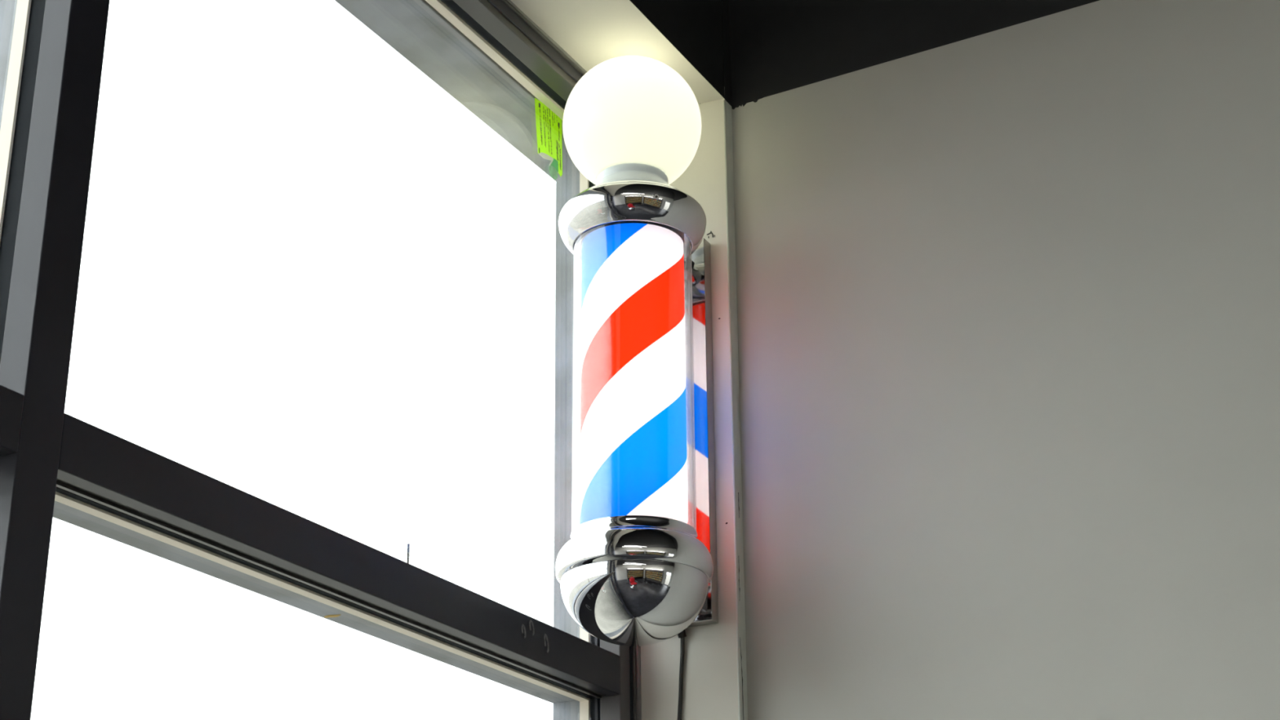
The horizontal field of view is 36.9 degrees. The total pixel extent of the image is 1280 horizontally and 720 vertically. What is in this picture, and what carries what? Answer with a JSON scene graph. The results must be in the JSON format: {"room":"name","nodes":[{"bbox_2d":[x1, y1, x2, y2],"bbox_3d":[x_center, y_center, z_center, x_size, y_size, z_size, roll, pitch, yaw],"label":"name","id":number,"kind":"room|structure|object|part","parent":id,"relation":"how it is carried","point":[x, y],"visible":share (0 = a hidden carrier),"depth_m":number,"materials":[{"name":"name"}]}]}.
{"room":"barbershop","nodes":[
{"label":"barbershop","id":0,"kind":"room"},
{"bbox_2d":[510,0,724,103],"bbox_3d":[-1.472,-1.446,0.210,0.252,0.067,6.410,-12,-25,25],"label":"soffit","id":1,"kind":"structure","parent":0,"point":[593,33],"depth_m":2.60,"materials":[{"name":"beige paint"}]},
{"bbox_2d":[629,0,747,719],"bbox_3d":[-1.345,-0.203,-0.075,0.253,3.550,6.890,-12,-25,25],"label":"wall","id":2,"kind":"structure","parent":0,"point":[715,668],"depth_m":2.58,"materials":[{"name":"beige paint"}]},
{"bbox_2d":[555,55,718,719],"bbox_3d":[0.018,0.962,2.111,0.200,2.939,0.259,-12,-25,26],"label":"pole","id":3,"kind":"object","parent":2,"relation":"attached to","point":[639,566],"visible":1,"depth_m":2.45,"materials":[{"name":"multicoloured"}]},
{"bbox_3d":[-0.011,-0.324,2.614,0.189,0.177,0.189,-12,-25,25],"label":"globe","id":4,"kind":"part","parent":3,"relation":"part of","materials":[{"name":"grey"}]},
{"bbox_2d":[560,559,708,646],"bbox_3d":[-0.007,0.309,2.353,0.182,0.080,0.182,-12,-25,25],"label":"cap","id":5,"kind":"object","parent":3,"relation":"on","point":[628,602],"depth_m":2.30,"materials":[{"name":"silver metal"}]},
{"bbox_3d":[0.053,1.344,2.074,0.015,2.203,0.032,-12,-25,25],"label":"power cord","id":6,"kind":"part","parent":3,"relation":"part of","materials":[{"name":"black rubber"}]},
{"bbox_3d":[0.061,0.092,2.586,0.077,0.544,0.020,-12,-25,25],"label":"wall plate","id":7,"kind":"part","parent":3,"relation":"part of","materials":[{"name":"metal"}]},
{"bbox_2d":[728,0,1279,719],"bbox_3d":[2.225,0.323,1.307,5.102,3.550,0.150,-13,-25,27],"label":"wall","id":8,"kind":"structure","parent":0,"point":[1007,272],"depth_m":2.42,"materials":[{"name":"grey paint"}]},
{"bbox_3d":[-1.466,-0.210,-0.095,0.445,3.550,7.040,-12,-25,25],"label":"wall","id":9,"kind":"structure","parent":0,"visible":0},
{"bbox_2d":[0,0,641,719],"bbox_3d":[-1.479,0.028,-0.215,0.172,3.020,6.690,-12,-25,25],"label":"window","id":10,"kind":"structure","parent":9,"relation":"in","point":[490,56],"depth_m":1.81,"materials":[{"name":"grey metal"}]},
{"bbox_2d":[406,543,409,563],"bbox_3d":[-0.272,0.249,2.243,0.006,0.072,0.006,17,-28,-36],"label":"metal rod","id":11,"kind":"object","parent":10,"relation":"on","point":[408,544],"visible":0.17,"depth_m":2.25,"materials":[{"name":"silver metal"}]},
{"bbox_2d":[534,97,562,179],"bbox_3d":[-0.128,-0.311,2.700,0.002,0.114,0.078,-12,-25,25],"label":"warning sticker","id":12,"kind":"object","parent":10,"relation":"attached to","point":[548,125],"visible":1,"depth_m":2.70,"materials":[{"name":"green paper"}]}
]}

